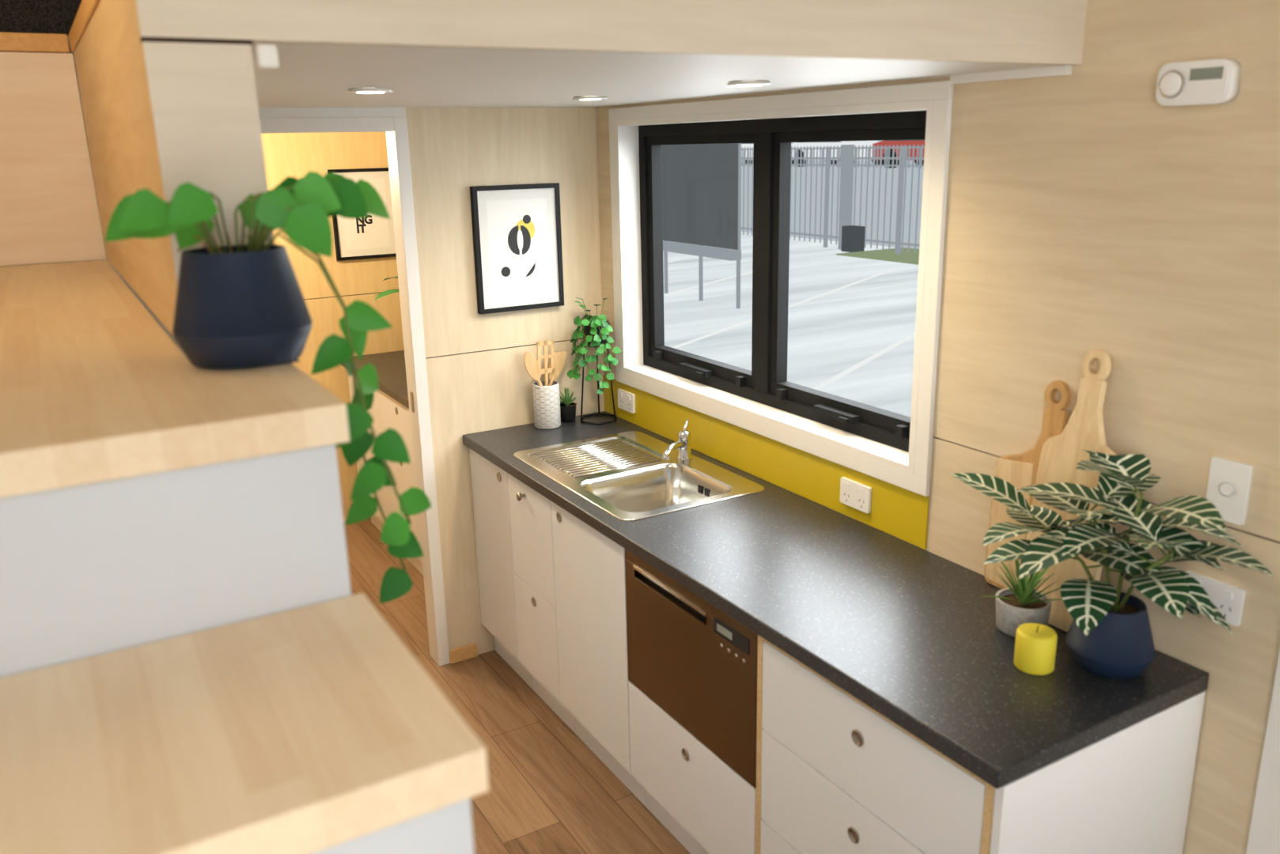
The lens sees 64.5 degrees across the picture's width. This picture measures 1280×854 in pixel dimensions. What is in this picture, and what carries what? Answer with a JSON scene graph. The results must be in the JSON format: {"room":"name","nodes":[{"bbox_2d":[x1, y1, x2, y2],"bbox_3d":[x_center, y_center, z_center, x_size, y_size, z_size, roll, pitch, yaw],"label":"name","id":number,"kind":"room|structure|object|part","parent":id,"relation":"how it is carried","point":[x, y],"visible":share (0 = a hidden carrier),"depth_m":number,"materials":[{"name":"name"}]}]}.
{"room":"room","nodes":[
{"label":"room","id":0,"kind":"room"},
{"bbox_2d":[0,52,106,265],"bbox_3d":[-1.580,-0.599,2.293,0.596,0.476,0.018,-10,18,-29],"label":"wall","id":1,"kind":"structure","parent":0,"point":[49,210],"depth_m":2.38,"materials":[{"name":"brown wood"}]},
{"bbox_2d":[0,32,69,53],"bbox_3d":[-1.593,-0.852,2.231,0.591,0.040,0.050,-10,18,-29],"label":"trim","id":2,"kind":"structure","parent":1,"relation":"on","point":[9,42],"depth_m":2.32,"materials":[{"name":"brown wood"}]},
{"bbox_2d":[0,107,605,655],"bbox_3d":[-1.153,-0.018,3.473,2.300,2.050,0.090,-10,18,-29],"label":"wall","id":3,"kind":"structure","parent":0,"point":[479,380],"depth_m":3.69,"materials":[{"name":"brown wood"}]},
{"bbox_2d":[259,117,450,666],"bbox_3d":[-1.087,-0.016,3.514,0.712,2.020,0.103,-10,18,-29],"label":"door frame","id":4,"kind":"structure","parent":3,"relation":"in","point":[395,128],"depth_m":3.56,"materials":[{"name":"white paint"}]},
{"bbox_2d":[449,643,477,663],"bbox_3d":[-0.685,0.878,3.934,0.112,0.055,0.012,-10,18,-29],"label":"baseboard","id":5,"kind":"structure","parent":3,"relation":"attached to","point":[470,651],"depth_m":3.93,"materials":[{"name":"brown wood"}]},
{"bbox_2d":[469,182,564,314],"bbox_3d":[-0.439,-0.648,3.671,0.335,0.447,0.026,-10,18,-29],"label":"framed art print","id":6,"kind":"object","parent":3,"relation":"attached to","point":[516,231],"visible":1,"depth_m":3.66,"materials":[{"name":"black"}]},
{"bbox_2d":[261,132,404,520],"bbox_3d":[-2.071,-0.417,4.975,2.300,2.050,0.100,-10,18,-29],"label":"wall","id":7,"kind":"structure","parent":0,"point":[285,154],"depth_m":5.14,"materials":[{"name":"brown wood"}]},
{"bbox_2d":[327,167,396,261],"bbox_3d":[-1.392,-1.079,5.137,0.326,0.446,0.026,-10,18,-29],"label":"framed art print","id":8,"kind":"object","parent":7,"relation":"attached to","point":[373,236],"visible":0.68,"depth_m":5.14,"materials":[{"name":"black"}]},
{"bbox_2d":[343,518,690,853],"bbox_3d":[-0.218,1.394,2.262,2.500,0.060,7.300,-10,18,-29],"label":"floor","id":9,"kind":"structure","parent":0,"point":[548,793],"depth_m":3.27,"materials":[{"name":"wood"}]},
{"bbox_2d":[0,260,488,853],"bbox_3d":[-0.446,0.892,0.860,0.697,1.670,4.170,-10,18,-29],"label":"staircase","id":10,"kind":"structure","parent":9,"relation":"on","point":[190,663],"depth_m":0.93,"materials":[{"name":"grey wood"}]},
{"bbox_2d":[73,0,273,337],"bbox_3d":[-0.897,-0.493,1.859,0.122,0.476,1.443,-10,18,-29],"label":"wall","id":11,"kind":"structure","parent":10,"relation":"on","point":[160,117],"depth_m":1.28,"materials":[{"name":"brown wood"}]},
{"bbox_2d":[68,0,100,52],"bbox_3d":[-0.909,-0.745,1.794,0.127,0.040,1.416,-10,18,-29],"label":"trim","id":12,"kind":"structure","parent":11,"relation":"on","point":[87,9],"depth_m":1.93,"materials":[{"name":"brown wood"}]},
{"bbox_2d":[255,44,279,68],"bbox_3d":[-0.461,-0.459,1.256,0.024,0.028,0.018,-10,18,-29],"label":"trim","id":13,"kind":"structure","parent":11,"relation":"attached to","point":[266,54],"depth_m":1.25,"materials":[{"name":"white plastic"}]},
{"bbox_2d":[104,170,431,604],"bbox_3d":[-0.437,-0.025,1.246,0.329,0.559,0.236,-10,18,-29],"label":"pothos plant","id":14,"kind":"object","parent":10,"relation":"on","point":[237,306],"visible":1,"depth_m":1.19,"materials":[{"name":"green plant"}]},
{"bbox_2d":[347,373,423,575],"bbox_3d":[-0.969,0.177,4.977,0.574,0.858,1.080,-10,18,-29],"label":"cabinet","id":15,"kind":"object","parent":9,"relation":"on","point":[386,412],"visible":0.2,"depth_m":4.69,"materials":[{"name":"white laminate"}]},
{"bbox_2d":[340,350,408,408],"bbox_3d":[-0.987,-0.257,4.851,0.597,0.038,1.120,-10,18,-29],"label":"countertop","id":16,"kind":"structure","parent":15,"relation":"on","point":[390,367],"depth_m":4.82,"materials":[{"name":"beige wood"}]},
{"bbox_2d":[374,276,399,300],"bbox_3d":[-1.130,-0.580,5.049,0.429,0.482,0.455,-10,18,-29],"label":"plant","id":17,"kind":"object","parent":16,"relation":"on","point":[386,293],"visible":0.09,"depth_m":4.93,"materials":[{"name":"green plant"}]},
{"bbox_2d":[469,448,533,689],"bbox_3d":[-0.289,0.474,3.860,0.580,0.858,0.351,-10,18,-29],"label":"base cabinet","id":18,"kind":"object","parent":9,"relation":"on","point":[489,482],"visible":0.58,"depth_m":3.70,"materials":[{"name":"white laminate"}]},
{"bbox_2d":[507,473,575,733],"bbox_3d":[-0.122,0.552,3.564,0.604,0.858,0.339,-10,18,-29],"label":"base cabinet","id":19,"kind":"object","parent":9,"relation":"on","point":[530,512],"visible":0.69,"depth_m":3.41,"materials":[{"name":"white laminate"}]},
{"bbox_2d":[551,501,646,806],"bbox_3d":[0.093,0.640,3.234,0.580,0.858,0.462,-10,18,-29],"label":"base cabinet","id":20,"kind":"object","parent":9,"relation":"on","point":[590,572],"visible":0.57,"depth_m":3.07,"materials":[{"name":"white laminate"}]},
{"bbox_2d":[628,681,756,853],"bbox_3d":[0.370,0.959,2.845,0.580,0.440,0.602,-10,18,-29],"label":"base cabinet","id":21,"kind":"object","parent":9,"relation":"on","point":[701,800],"visible":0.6,"depth_m":2.69,"materials":[{"name":"white laminate"}]},
{"bbox_2d":[624,549,757,788],"bbox_3d":[0.348,0.548,2.723,0.550,0.412,0.599,-10,18,-29],"label":"dishwasher","id":22,"kind":"object","parent":21,"relation":"on","point":[697,663],"visible":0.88,"depth_m":2.56,"materials":[{"name":"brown metal"}]},
{"bbox_2d":[755,635,1205,853],"bbox_3d":[0.695,0.901,2.250,0.580,0.858,0.688,-10,18,-29],"label":"base cabinet","id":23,"kind":"object","parent":9,"relation":"on","point":[835,775],"visible":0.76,"depth_m":1.98,"materials":[{"name":"white laminate"}]},
{"bbox_2d":[462,411,1209,789],"bbox_3d":[0.229,0.272,2.859,0.599,0.038,2.459,-10,18,-29],"label":"countertop","id":24,"kind":"structure","parent":23,"relation":"on","point":[901,627],"depth_m":2.24,"materials":[{"name":"black stone"}]},
{"bbox_2d":[532,380,560,429],"bbox_3d":[-0.349,-0.083,3.799,0.100,0.165,0.100,-10,18,-29],"label":"utensil holder","id":25,"kind":"object","parent":24,"relation":"on","point":[546,399],"visible":0.95,"depth_m":3.76,"materials":[{"name":"white ceramic"}]},
{"bbox_2d":[523,352,542,386],"bbox_3d":[-0.367,-0.144,3.750,0.123,0.284,0.014,-10,18,-29],"label":"wooden spoon","id":26,"kind":"object","parent":25,"relation":"in","point":[532,365],"visible":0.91,"depth_m":3.71,"materials":[{"name":"brown wood"}]},
{"bbox_2d":[536,340,554,386],"bbox_3d":[-0.347,-0.168,3.778,0.070,0.311,0.012,-10,18,-29],"label":"slotted turner","id":27,"kind":"object","parent":25,"relation":"in","point":[546,370],"visible":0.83,"depth_m":3.75,"materials":[{"name":"brown wood"}]},
{"bbox_2d":[548,351,568,386],"bbox_3d":[-0.328,-0.151,3.815,0.139,0.261,0.012,-10,18,-29],"label":"wooden spatula","id":28,"kind":"object","parent":25,"relation":"in","point":[559,357],"visible":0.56,"depth_m":3.80,"materials":[{"name":"brown wood"}]},
{"bbox_2d":[559,387,576,422],"bbox_3d":[-0.277,-0.088,3.874,0.086,0.130,0.082,-10,18,-29],"label":"potted succulent","id":29,"kind":"object","parent":24,"relation":"on","point":[567,407],"visible":0.94,"depth_m":3.86,"materials":[{"name":"green plant"}]},
{"bbox_2d":[580,322,617,424],"bbox_3d":[-0.163,-0.208,3.844,0.157,0.372,0.138,-10,18,-29],"label":"wire plant stand","id":30,"kind":"object","parent":24,"relation":"on","point":[614,415],"visible":0.51,"depth_m":3.84,"materials":[{"name":"black metal"}]},
{"bbox_2d":[567,297,621,394],"bbox_3d":[-0.181,-0.310,3.787,0.167,0.352,0.183,-10,18,-29],"label":"potted trailing plant","id":31,"kind":"object","parent":30,"relation":"on","point":[595,336],"visible":1,"depth_m":3.76,"materials":[{"name":"green plant"}]},
{"bbox_2d":[513,431,764,521],"bbox_3d":[-0.026,0.221,3.300,0.506,0.176,0.796,-10,18,-29],"label":"sink","id":32,"kind":"object","parent":24,"relation":"in","point":[626,475],"visible":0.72,"depth_m":3.30,"materials":[{"name":"silver metal"}]},
{"bbox_2d":[662,419,693,460],"bbox_3d":[0.115,0.057,3.318,0.052,0.126,0.199,8,18,31],"label":"kitchen faucet","id":33,"kind":"object","parent":24,"relation":"on","point":[683,444],"visible":1,"depth_m":3.35,"materials":[{"name":"silver metal"}]},
{"bbox_2d":[978,559,1062,637],"bbox_3d":[0.791,0.341,2.113,0.186,0.205,0.175,-10,18,-29],"label":"potted plant","id":34,"kind":"object","parent":24,"relation":"on","point":[1020,604],"visible":0.8,"depth_m":2.13,"materials":[{"name":"green plant"}]},
{"bbox_2d":[984,380,1071,589],"bbox_3d":[0.892,0.149,2.225,0.033,0.511,0.280,-10,18,-29],"label":"cutting board","id":35,"kind":"object","parent":24,"relation":"on","point":[1020,471],"visible":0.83,"depth_m":2.27,"materials":[{"name":"brown wood"}]},
{"bbox_2d":[1013,623,1057,675],"bbox_3d":[0.781,0.432,2.002,0.076,0.089,0.076,-10,18,-29],"label":"pillar candle","id":36,"kind":"object","parent":24,"relation":"on","point":[1035,644],"visible":1,"depth_m":1.98,"materials":[{"name":"yellow wax"}]},
{"bbox_2d":[1026,350,1116,632],"bbox_3d":[0.911,0.133,2.128,0.090,0.593,0.180,-10,18,-29],"label":"cutting board","id":37,"kind":"object","parent":24,"relation":"on","point":[1060,456],"visible":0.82,"depth_m":2.11,"materials":[{"name":"brown wood"}]},
{"bbox_2d":[949,450,1274,679],"bbox_3d":[0.855,0.261,1.952,0.361,0.444,0.617,-10,18,-29],"label":"plant","id":38,"kind":"object","parent":24,"relation":"on","point":[1109,634],"visible":1,"depth_m":1.93,"materials":[{"name":"green plant"}]},
{"bbox_2d":[67,36,1066,107],"bbox_3d":[-1.096,-1.038,3.047,2.300,0.140,3.825,-10,18,-29],"label":"ceiling","id":39,"kind":"structure","parent":0,"point":[307,75],"depth_m":2.03,"materials":[{"name":"white paint"}]},
{"bbox_2d":[0,0,82,36],"bbox_3d":[-1.193,-1.007,1.621,0.720,0.569,1.515,-10,18,-29],"label":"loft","id":40,"kind":"object","parent":39,"relation":"attached to","point":[54,17],"visible":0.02,"depth_m":2.37,"materials":[{"name":"black carpet"}]},
{"bbox_2d":[347,87,393,93],"bbox_3d":[-0.609,-0.760,2.292,0.100,0.008,0.100,-10,18,-29],"label":"recessed light","id":41,"kind":"object","parent":39,"relation":"in","point":[359,90],"visible":1,"depth_m":2.26,"materials":[{"name":"white plastic"}]},
{"bbox_2d":[572,95,607,100],"bbox_3d":[-0.142,-0.938,2.891,0.100,0.008,0.100,-10,18,-29],"label":"recessed light","id":42,"kind":"object","parent":39,"relation":"in","point":[594,97],"visible":1,"depth_m":2.86,"materials":[{"name":"white plastic"}]},
{"bbox_2d":[727,80,770,86],"bbox_3d":[0.252,-0.793,2.341,0.100,0.008,0.100,-10,18,-29],"label":"recessed light","id":43,"kind":"object","parent":39,"relation":"in","point":[745,83],"visible":1,"depth_m":2.31,"materials":[{"name":"white plastic"}]},
{"bbox_2d":[595,0,1279,853],"bbox_3d":[0.779,-0.409,2.393,0.100,3.300,7.300,-10,18,-29],"label":"wall","id":44,"kind":"structure","parent":0,"point":[1086,213],"depth_m":1.99,"materials":[{"name":"brown wood"}]},
{"bbox_2d":[134,0,1087,65],"bbox_3d":[0.138,-0.720,1.576,1.700,0.275,0.020,-10,18,-29],"label":"beam","id":45,"kind":"structure","parent":44,"relation":"attached to","point":[1017,32],"depth_m":1.54,"materials":[{"name":"beige wood"}]},
{"bbox_2d":[603,374,929,549],"bbox_3d":[0.295,0.055,3.291,0.004,0.144,1.713,-10,18,-29],"label":"backsplash","id":46,"kind":"structure","parent":44,"relation":"attached to","point":[902,513],"depth_m":3.07,"materials":[{"name":"yellow"}]},
{"bbox_2d":[617,389,635,413],"bbox_3d":[-0.053,-0.099,3.841,0.013,0.074,0.116,-10,18,-29],"label":"power outlet","id":47,"kind":"object","parent":46,"relation":"attached to","point":[626,399],"visible":1,"depth_m":3.83,"materials":[{"name":"white plastic"}]},
{"bbox_2d":[840,477,871,513],"bbox_3d":[0.592,0.187,2.788,0.013,0.074,0.116,-10,18,-29],"label":"power outlet","id":48,"kind":"object","parent":46,"relation":"attached to","point":[854,494],"visible":1,"depth_m":2.78,"materials":[{"name":"white plastic"}]},
{"bbox_2d":[614,99,935,475],"bbox_3d":[0.365,-0.493,3.118,0.144,0.910,1.505,-10,18,-29],"label":"window","id":49,"kind":"structure","parent":44,"relation":"in","point":[764,393],"depth_m":3.13,"materials":[{"name":"white paint"}]},
{"bbox_3d":[0.387,-0.496,3.130,0.094,0.870,1.465,-10,18,-29],"label":"sash frame","id":50,"kind":"part","parent":49,"relation":"part of","materials":[{"name":"black metal"}]},
{"bbox_2d":[608,80,953,496],"bbox_3d":[0.309,-0.480,3.087,0.014,0.995,1.595,-10,18,-29],"label":"trim","id":51,"kind":"structure","parent":44,"relation":"attached to","point":[942,92],"depth_m":2.58,"materials":[{"name":"white wood"}]},
{"bbox_2d":[950,64,1072,83],"bbox_3d":[0.782,-0.749,2.157,0.017,0.018,0.305,-10,18,-29],"label":"trim","id":52,"kind":"structure","parent":44,"relation":"attached to","point":[1058,70],"depth_m":2.14,"materials":[{"name":"white paint"}]},
{"bbox_2d":[1155,58,1242,106],"bbox_3d":[0.990,-0.613,1.807,0.042,0.074,0.135,-10,18,-29],"label":"thermostat","id":53,"kind":"object","parent":44,"relation":"attached to","point":[1211,81],"visible":1,"depth_m":1.79,"materials":[{"name":"white plastic"}]},
{"bbox_2d":[1185,570,1246,626],"bbox_3d":[1.098,0.328,1.946,0.013,0.074,0.116,-10,18,-29],"label":"power outlet","id":54,"kind":"object","parent":44,"relation":"attached to","point":[1229,600],"visible":0.61,"depth_m":1.92,"materials":[{"name":"white plastic"}]},
{"bbox_2d":[1205,456,1253,525],"bbox_3d":[1.093,0.118,1.886,0.014,0.116,0.074,-10,18,-29],"label":"light switch","id":55,"kind":"object","parent":44,"relation":"attached to","point":[1229,481],"visible":0.94,"depth_m":1.88,"materials":[{"name":"white plastic"}]},
{"bbox_2d":[1245,647,1279,853],"bbox_3d":[1.386,0.489,1.437,0.058,2.060,0.935,-10,18,-29],"label":"door","id":56,"kind":"structure","parent":44,"relation":"in","point":[1264,833],"depth_m":1.89,"materials":[{"name":"white paint"}]},
{"label":"outside","id":57,"kind":"structure","parent":0,"visible":0},
{"bbox_2d":[662,159,924,416],"bbox_3d":[7.174,-7.525,33.551,46.468,1.700,95.000,-10,18,-29],"label":"ground","id":58,"kind":"structure","parent":57,"point":[852,316],"depth_m":17.63,"materials":[{"name":"concrete"}]},
{"bbox_2d":[661,143,741,308],"bbox_3d":[0.982,-3.637,17.395,0.200,2.950,2.310,-10,18,-29],"label":"billboard","id":59,"kind":"object","parent":58,"relation":"on","point":[702,183],"visible":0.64,"depth_m":17.19},
{"bbox_2d":[741,143,793,163],"bbox_3d":[5.288,-12.640,46.061,1.820,1.491,4.700,-11,18,-32],"label":"car","id":60,"kind":"object","parent":58,"relation":"on","point":[743,145],"visible":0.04,"depth_m":45.24,"materials":[{"name":"white metal"}]},
{"bbox_2d":[740,144,924,254],"bbox_3d":[4.122,-6.082,26.662,0.450,2.550,24.000,-10,18,-29],"label":"fence","id":61,"kind":"object","parent":58,"relation":"on","point":[851,238],"visible":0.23,"depth_m":24.96,"materials":[{"name":"grey metal"}]},
{"bbox_2d":[741,144,924,168],"bbox_3d":[5.391,-11.427,42.842,0.080,0.800,40.000,-10,18,-29],"label":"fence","id":62,"kind":"object","parent":58,"relation":"on","point":[897,146],"visible":0.14,"depth_m":38.15,"materials":[{"name":"grey metal"}]},
{"bbox_2d":[791,140,883,166],"bbox_3d":[8.205,-11.526,41.651,1.820,1.591,4.900,-9,17,-26],"label":"car","id":63,"kind":"object","parent":58,"relation":"on","point":[857,143],"visible":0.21,"depth_m":41.04,"materials":[{"name":"white metal"}]},
{"bbox_2d":[871,140,924,168],"bbox_3d":[10.881,-10.282,36.887,1.820,1.641,5.000,-10,18,-29],"label":"car","id":64,"kind":"object","parent":58,"relation":"on","point":[895,142],"visible":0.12,"depth_m":37.51,"materials":[{"name":"red metal"}]}
]}

